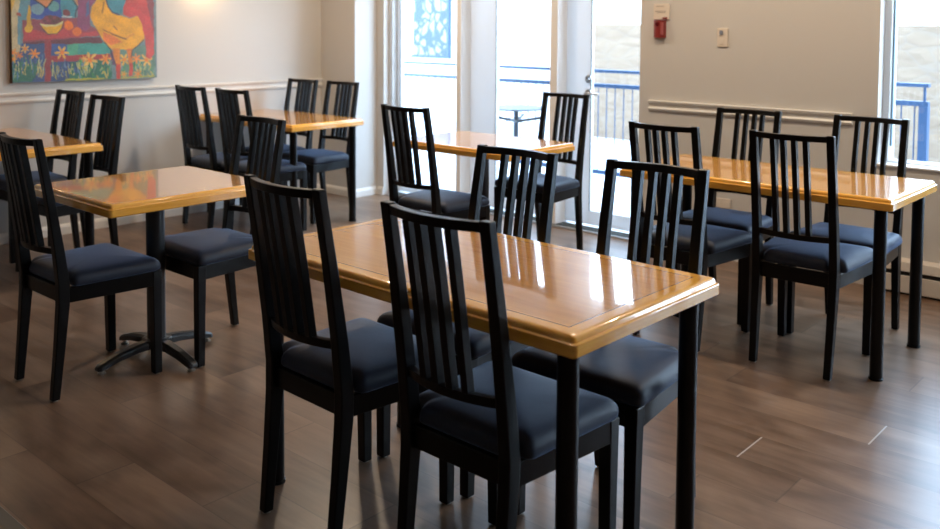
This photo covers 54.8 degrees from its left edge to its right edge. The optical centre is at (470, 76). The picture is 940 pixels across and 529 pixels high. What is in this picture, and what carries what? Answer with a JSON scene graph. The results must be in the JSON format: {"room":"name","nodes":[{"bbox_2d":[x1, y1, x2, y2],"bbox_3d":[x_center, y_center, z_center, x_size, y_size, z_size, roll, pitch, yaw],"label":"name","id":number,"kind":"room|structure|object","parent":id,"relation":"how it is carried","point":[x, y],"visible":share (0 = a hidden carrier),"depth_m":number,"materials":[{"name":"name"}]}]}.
{"room":"cafe","nodes":[
{"label":"cafe","id":0,"kind":"room"},
{"bbox_2d":[0,0,320,233],"bbox_3d":[-4.737,-0.202,3.998,0.200,2.750,11.100,3,4,41],"label":"wall","id":1,"kind":"structure","parent":0,"point":[199,41],"depth_m":6.82,"materials":[{"name":"paint"}]},
{"bbox_2d":[8,0,156,82],"bbox_3d":[-2.619,-0.345,6.199,0.039,0.740,1.006,3,4,41],"label":"painting","id":2,"kind":"object","parent":1,"relation":"attached to","point":[50,40],"visible":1,"depth_m":6.16,"materials":[{"name":"paint"}]},
{"bbox_2d":[0,183,319,244],"bbox_3d":[-4.747,1.145,3.909,0.014,0.070,10.455,3,4,41],"label":"baseboard","id":3,"kind":"structure","parent":1,"relation":"attached to","point":[99,223],"depth_m":6.49,"materials":[{"name":"white paint"}]},
{"bbox_2d":[0,78,322,104],"bbox_3d":[-4.737,0.242,3.855,0.026,0.070,10.455,3,4,41],"label":"trim","id":4,"kind":"structure","parent":1,"relation":"attached to","point":[47,96],"depth_m":6.53,"materials":[{"name":"white paint"}]},
{"bbox_2d":[321,0,376,188],"bbox_3d":[-1.030,-0.380,7.693,0.435,2.750,0.245,3,4,41],"label":"wall pillar","id":5,"kind":"structure","parent":0,"point":[348,27],"depth_m":7.60,"materials":[{"name":"paint"}]},
{"bbox_2d":[326,184,737,261],"bbox_3d":[0.201,1.027,6.659,3.736,0.070,0.259,3,4,41],"label":"baseboard","id":6,"kind":"structure","parent":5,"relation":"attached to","point":[332,189],"depth_m":7.65,"materials":[{"name":"white paint"}]},
{"bbox_2d":[0,193,939,528],"bbox_3d":[-0.670,1.426,0.464,11.100,0.060,11.100,3,4,41],"label":"floor","id":7,"kind":"structure","parent":0,"point":[780,445],"depth_m":3.21,"materials":[{"name":"laminate"}]},
{"bbox_2d":[0,89,84,263],"bbox_3d":[-2.697,0.596,5.666,0.440,1.000,0.507,3,4,41],"label":"dining chair","id":8,"kind":"object","parent":7,"relation":"on","point":[74,102],"visible":0.56,"depth_m":5.68,"materials":[{"name":"black wood"}]},
{"bbox_2d":[0,171,66,190],"bbox_3d":[-2.738,0.639,5.622,0.440,0.062,0.384,3,4,41],"label":"seat cushion","id":9,"kind":"object","parent":8,"relation":"on","point":[55,177],"depth_m":5.56,"materials":[{"name":"blue fabric"}]},
{"bbox_2d":[0,128,102,246],"bbox_3d":[-2.745,0.741,5.280,1.130,0.752,0.720,3,4,41],"label":"dining table","id":10,"kind":"object","parent":7,"relation":"on","point":[54,145],"visible":0.44,"depth_m":5.15,"materials":[{"name":"brown wood"}]},
{"bbox_2d":[15,94,125,272],"bbox_3d":[-2.289,0.622,5.251,0.440,1.000,0.507,3,4,38],"label":"dining chair","id":11,"kind":"object","parent":7,"relation":"on","point":[112,107],"visible":0.36,"depth_m":5.35,"materials":[{"name":"black wood"}]},
{"bbox_2d":[36,197,62,205],"bbox_3d":[-2.327,0.665,5.205,0.440,0.062,0.384,3,4,38],"label":"seat cushion","id":12,"kind":"object","parent":11,"relation":"on","point":[40,202],"depth_m":4.99,"materials":[{"name":"blue fabric"}]},
{"bbox_2d":[0,132,161,401],"bbox_3d":[-1.578,0.715,3.631,0.440,1.000,0.507,3,4,41],"label":"dining chair","id":13,"kind":"object","parent":7,"relation":"on","point":[107,270],"visible":1,"depth_m":3.52,"materials":[{"name":"black wood"}]},
{"bbox_2d":[29,243,159,285],"bbox_3d":[-1.538,0.754,3.679,0.440,0.062,0.384,3,4,41],"label":"seat cushion","id":14,"kind":"object","parent":13,"relation":"on","point":[103,264],"depth_m":3.58,"materials":[{"name":"blue fabric"}]},
{"bbox_2d":[34,166,267,374],"bbox_3d":[-1.347,0.828,3.880,0.687,0.752,0.742,3,4,41],"label":"pedestal table","id":15,"kind":"object","parent":7,"relation":"on","point":[150,192],"visible":0.82,"depth_m":3.78,"materials":[{"name":"brown wood"}]},
{"bbox_2d":[175,85,247,228],"bbox_3d":[-1.811,0.557,6.485,0.440,1.000,0.507,3,4,41],"label":"dining chair","id":16,"kind":"object","parent":7,"relation":"on","point":[191,131],"visible":0.67,"depth_m":6.30,"materials":[{"name":"black wood"}]},
{"bbox_2d":[191,152,247,167],"bbox_3d":[-1.771,0.596,6.534,0.440,0.062,0.384,3,4,41],"label":"seat cushion","id":17,"kind":"object","parent":16,"relation":"on","point":[199,161],"depth_m":6.39,"materials":[{"name":"blue fabric"}]},
{"bbox_2d":[165,114,285,367],"bbox_3d":[-1.109,0.695,4.060,0.440,1.000,0.507,3,4,41],"label":"dining chair","id":18,"kind":"object","parent":7,"relation":"on","point":[199,255],"visible":0.66,"depth_m":3.99,"materials":[{"name":"black wood"}]},
{"bbox_2d":[165,228,252,265],"bbox_3d":[-1.150,0.738,4.016,0.440,0.062,0.384,3,4,41],"label":"seat cushion","id":19,"kind":"object","parent":18,"relation":"on","point":[211,246],"depth_m":3.89,"materials":[{"name":"blue fabric"}]},
{"bbox_2d":[215,88,306,234],"bbox_3d":[-1.451,0.575,6.210,0.440,1.000,0.507,3,4,41],"label":"dining chair","id":20,"kind":"object","parent":7,"relation":"on","point":[227,100],"visible":0.38,"depth_m":6.12,"materials":[{"name":"black wood"}]},
{"bbox_2d":[238,158,306,172],"bbox_3d":[-1.411,0.613,6.258,0.440,0.062,0.384,3,4,41],"label":"seat cushion","id":21,"kind":"object","parent":20,"relation":"on","point":[286,167],"depth_m":6.18,"materials":[{"name":"blue fabric"}]},
{"bbox_2d":[239,78,318,206],"bbox_3d":[-1.469,0.527,7.072,0.440,1.000,0.507,3,4,41],"label":"dining chair","id":22,"kind":"object","parent":7,"relation":"on","point":[305,88],"visible":0.41,"depth_m":7.17,"materials":[{"name":"black wood"}]},
{"bbox_2d":[245,144,304,152],"bbox_3d":[-1.509,0.570,7.028,0.440,0.062,0.384,3,4,41],"label":"seat cushion","id":23,"kind":"object","parent":22,"relation":"on","point":[286,148],"depth_m":6.97,"materials":[{"name":"blue fabric"}]},
{"bbox_2d":[200,109,363,221],"bbox_3d":[-1.419,0.669,6.751,1.150,0.752,0.655,3,4,41],"label":"dining table","id":24,"kind":"object","parent":7,"relation":"on","point":[296,122],"visible":0.63,"depth_m":6.58,"materials":[{"name":"brown wood"}]},
{"bbox_2d":[279,80,358,223],"bbox_3d":[-1.115,0.545,6.799,0.440,1.000,0.507,3,4,41],"label":"dining chair","id":25,"kind":"object","parent":7,"relation":"on","point":[320,160],"visible":0.77,"depth_m":6.80,"materials":[{"name":"black wood"}]},
{"bbox_2d":[282,149,348,164],"bbox_3d":[-1.155,0.587,6.755,0.440,0.062,0.384,3,4,41],"label":"seat cushion","id":26,"kind":"object","parent":25,"relation":"on","point":[307,156],"depth_m":6.64,"materials":[{"name":"blue fabric"}]},
{"bbox_2d":[243,174,453,528],"bbox_3d":[-0.368,0.777,2.647,0.440,1.000,0.507,3,4,43],"label":"dining chair","id":27,"kind":"object","parent":7,"relation":"on","point":[324,368],"visible":0.91,"depth_m":2.50,"materials":[{"name":"black wood"}]},
{"bbox_2d":[281,318,418,392],"bbox_3d":[-0.326,0.816,2.694,0.440,0.062,0.384,3,4,43],"label":"seat cushion","id":28,"kind":"object","parent":27,"relation":"on","point":[373,369],"depth_m":2.58,"materials":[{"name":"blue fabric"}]},
{"bbox_2d":[381,104,489,219],"bbox_3d":[-0.214,0.648,5.022,0.440,1.000,0.507,3,4,41],"label":"dining chair","id":29,"kind":"object","parent":7,"relation":"on","point":[432,199],"visible":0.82,"depth_m":4.87,"materials":[{"name":"black wood"}]},
{"bbox_2d":[398,189,488,212],"bbox_3d":[-0.174,0.686,5.070,0.440,0.062,0.384,3,4,41],"label":"seat cushion","id":30,"kind":"object","parent":29,"relation":"on","point":[450,201],"depth_m":4.95,"materials":[{"name":"blue fabric"}]},
{"bbox_2d":[376,144,558,498],"bbox_3d":[0.014,0.759,3.029,0.440,1.000,0.507,3,4,42],"label":"dining chair","id":31,"kind":"object","parent":7,"relation":"on","point":[480,345],"visible":0.34,"depth_m":3.11,"materials":[{"name":"black wood"}]},
{"bbox_2d":[377,309,513,358],"bbox_3d":[-0.028,0.802,2.986,0.440,0.062,0.384,3,4,42],"label":"seat cushion","id":32,"kind":"object","parent":31,"relation":"on","point":[480,345],"depth_m":2.77,"materials":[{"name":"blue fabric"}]},
{"bbox_2d":[248,218,718,528],"bbox_3d":[-0.007,0.904,2.643,1.238,0.752,0.673,3,4,42],"label":"dining table","id":33,"kind":"object","parent":7,"relation":"on","point":[568,303],"visible":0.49,"depth_m":2.40,"materials":[{"name":"brown wood"}]},
{"bbox_2d":[393,131,574,220],"bbox_3d":[0.070,0.754,5.383,0.903,0.752,0.622,3,4,41],"label":"pedestal table","id":34,"kind":"object","parent":7,"relation":"on","point":[462,143],"visible":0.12,"depth_m":5.27,"materials":[{"name":"brown wood"}]},
{"bbox_2d":[380,200,618,528],"bbox_3d":[0.057,0.801,2.275,0.440,1.000,0.507,3,4,42],"label":"dining chair","id":35,"kind":"object","parent":7,"relation":"on","point":[494,421],"visible":0.98,"depth_m":2.15,"materials":[{"name":"black wood"}]},
{"bbox_2d":[419,361,618,459],"bbox_3d":[0.098,0.839,2.323,0.440,0.062,0.384,3,4,42],"label":"seat cushion","id":36,"kind":"object","parent":35,"relation":"on","point":[471,429],"depth_m":2.23,"materials":[{"name":"blue fabric"}]},
{"bbox_2d":[494,92,588,249],"bbox_3d":[0.472,0.615,5.718,0.440,1.000,0.507,3,4,41],"label":"dining chair","id":37,"kind":"object","parent":7,"relation":"on","point":[566,187],"visible":0.58,"depth_m":5.74,"materials":[{"name":"black wood"}]},
{"bbox_2d":[494,173,579,192],"bbox_3d":[0.432,0.657,5.674,0.440,0.062,0.384,3,4,41],"label":"seat cushion","id":38,"kind":"object","parent":37,"relation":"on","point":[564,184],"depth_m":5.59,"materials":[{"name":"blue fabric"}]},
{"bbox_2d":[512,158,709,528],"bbox_3d":[0.439,0.780,2.694,0.440,1.000,0.507,3,4,40],"label":"dining chair","id":39,"kind":"object","parent":7,"relation":"on","point":[640,375],"visible":0.45,"depth_m":2.63,"materials":[{"name":"black wood"}]},
{"bbox_2d":[512,335,677,405],"bbox_3d":[0.399,0.823,2.650,0.440,0.062,0.384,3,4,40],"label":"seat cushion","id":40,"kind":"object","parent":39,"relation":"on","point":[630,370],"depth_m":2.53,"materials":[{"name":"blue fabric"}]},
{"bbox_2d":[628,121,751,351],"bbox_3d":[0.995,0.702,4.194,0.440,1.000,0.507,3,4,44],"label":"dining chair","id":41,"kind":"object","parent":7,"relation":"on","point":[722,245],"visible":0.55,"depth_m":4.07,"materials":[{"name":"black wood"}]},
{"bbox_2d":[651,222,751,253],"bbox_3d":[1.038,0.740,4.240,0.440,0.062,0.384,3,4,44],"label":"seat cushion","id":42,"kind":"object","parent":41,"relation":"on","point":[718,240],"depth_m":4.12,"materials":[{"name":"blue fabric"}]},
{"bbox_2d":[683,107,781,325],"bbox_3d":[1.320,0.679,4.635,0.440,1.000,0.507,3,4,41],"label":"dining chair","id":43,"kind":"object","parent":7,"relation":"on","point":[722,217],"visible":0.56,"depth_m":4.67,"materials":[{"name":"black wood"}]},
{"bbox_2d":[683,207,772,233],"bbox_3d":[1.279,0.722,4.591,0.440,0.062,0.384,3,4,41],"label":"seat cushion","id":44,"kind":"object","parent":43,"relation":"on","point":[722,217],"depth_m":4.51,"materials":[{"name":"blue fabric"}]},
{"bbox_2d":[620,154,936,381],"bbox_3d":[1.400,0.826,4.245,1.260,0.752,0.639,3,4,41],"label":"dining table","id":45,"kind":"object","parent":7,"relation":"on","point":[882,194],"visible":0.69,"depth_m":3.98,"materials":[{"name":"brown wood"}]},
{"bbox_2d":[749,130,872,380],"bbox_3d":[1.440,0.722,3.884,0.440,1.000,0.507,3,4,40],"label":"dining chair","id":46,"kind":"object","parent":7,"relation":"on","point":[846,264],"visible":0.99,"depth_m":3.76,"materials":[{"name":"black wood"}]},
{"bbox_2d":[763,237,872,272],"bbox_3d":[1.479,0.760,3.933,0.440,0.062,0.384,3,4,40],"label":"seat cushion","id":47,"kind":"object","parent":46,"relation":"on","point":[852,258],"depth_m":3.82,"materials":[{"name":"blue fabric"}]},
{"bbox_2d":[786,114,909,333],"bbox_3d":[1.794,0.703,4.269,0.440,1.000,0.507,3,4,43],"label":"dining chair","id":48,"kind":"object","parent":7,"relation":"on","point":[849,234],"visible":0.56,"depth_m":4.28,"materials":[{"name":"black wood"}]},
{"bbox_2d":[790,222,901,253],"bbox_3d":[1.753,0.745,4.226,0.440,0.062,0.384,3,4,43],"label":"seat cushion","id":49,"kind":"object","parent":48,"relation":"on","point":[849,234],"depth_m":4.17,"materials":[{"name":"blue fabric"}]},
{"bbox_2d":[377,0,939,283],"bbox_3d":[2.956,-0.176,4.459,10.700,2.750,0.200,3,4,41],"label":"wall","id":50,"kind":"structure","parent":0,"point":[815,55],"depth_m":5.38,"materials":[{"name":"paint"}]},
{"bbox_2d":[386,0,629,240],"bbox_3d":[0.299,-0.023,6.814,2.578,2.150,0.200,3,4,41],"label":"door","id":51,"kind":"structure","parent":50,"relation":"in","point":[572,22],"depth_m":6.95,"materials":[{"name":"white plastic"}]},
{"bbox_2d":[653,4,669,37],"bbox_3d":[1.220,-0.357,5.829,0.113,0.218,0.042,3,4,41],"label":"fire alarm","id":52,"kind":"object","parent":50,"relation":"attached to","point":[661,11],"visible":1,"depth_m":5.82,"materials":[{"name":"red plastic"}]},
{"bbox_2d":[717,28,727,46],"bbox_3d":[1.545,-0.239,5.564,0.070,0.115,0.017,3,4,41],"label":"wall thermostat","id":53,"kind":"object","parent":50,"relation":"attached to","point":[722,33],"visible":1,"depth_m":5.56,"materials":[{"name":"beige plastic"}]},
{"bbox_2d":[716,197,730,208],"bbox_3d":[1.555,0.790,5.609,0.114,0.075,0.010,3,4,41],"label":"wall outlet","id":54,"kind":"object","parent":50,"relation":"attached to","point":[720,202],"visible":0.62,"depth_m":5.60,"materials":[{"name":"beige plastic"}]},
{"bbox_2d":[648,100,852,125],"bbox_3d":[1.646,0.214,5.491,1.295,0.070,0.026,3,4,41],"label":"trim","id":55,"kind":"structure","parent":50,"relation":"attached to","point":[825,117],"depth_m":5.47,"materials":[{"name":"white paint"}]},
{"bbox_2d":[877,0,939,171],"bbox_3d":[2.643,-0.306,4.716,0.920,1.624,0.202,3,4,41],"label":"window","id":56,"kind":"structure","parent":50,"relation":"in","point":[891,21],"depth_m":5.02,"materials":[{"name":"white plastic"}]},
{"bbox_2d":[885,257,939,300],"bbox_3d":[2.589,1.092,4.675,1.070,0.189,0.056,3,4,41],"label":"baseboard heater","id":57,"kind":"object","parent":50,"relation":"attached to","point":[930,272],"visible":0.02,"depth_m":4.81,"materials":[{"name":"metal"}]},
{"bbox_2d":[886,257,939,276],"bbox_3d":[2.589,1.028,4.671,1.070,0.061,0.056,3,4,41],"label":"hood","id":58,"kind":"object","parent":57,"relation":"attached to","point":[930,269],"depth_m":4.82,"materials":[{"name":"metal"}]},
{"bbox_2d":[886,268,939,280],"bbox_3d":[2.593,1.070,4.678,1.064,0.023,0.045,3,4,41],"label":"grille","id":59,"kind":"object","parent":57,"relation":"attached to","point":[905,272],"depth_m":4.82,"materials":[{"name":"beige metal"}]},
{"label":"outside","id":60,"kind":"structure","parent":0,"visible":0},
{"bbox_2d":[409,127,630,215],"bbox_3d":[4.426,0.626,17.113,44.000,0.180,20.600,3,4,41],"label":"ground","id":61,"kind":"structure","parent":60,"point":[446,163],"depth_m":9.22,"materials":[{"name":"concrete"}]},
{"bbox_2d":[499,105,540,136],"bbox_3d":[0.381,0.644,7.550,0.500,0.780,0.500,3,4,41],"label":"patio table","id":62,"kind":"object","parent":61,"relation":"on","point":[516,109],"visible":0.5,"depth_m":7.51,"materials":[{"name":"metal"}]},
{"bbox_2d":[404,0,640,135],"bbox_3d":[-0.705,-1.099,15.363,6.500,3.450,3.900,3,4,41],"label":"outbuilding","id":63,"kind":"structure","parent":61,"relation":"on","point":[524,27],"depth_m":12.41,"materials":[{"name":"paint"}]},
{"bbox_2d":[410,0,450,58],"bbox_3d":[-0.557,-0.825,12.574,0.740,1.140,0.050,3,4,41],"label":"panel","id":64,"kind":"object","parent":63,"relation":"attached to","point":[431,18],"visible":1,"depth_m":12.55,"materials":[{"name":"blue glass"}]},
{"bbox_2d":[404,61,930,178],"bbox_3d":[0.227,0.442,8.333,7.335,1.095,0.056,3,4,41],"label":"railing","id":65,"kind":"object","parent":61,"relation":"on","point":[924,106],"visible":0.2,"depth_m":7.51,"materials":[{"name":"metal"}]},
{"bbox_2d":[593,24,939,162],"bbox_3d":[4.947,0.235,9.336,8.950,1.520,0.500,3,4,41],"label":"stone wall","id":66,"kind":"structure","parent":61,"relation":"on","point":[616,46],"depth_m":9.48,"materials":[{"name":"white"}]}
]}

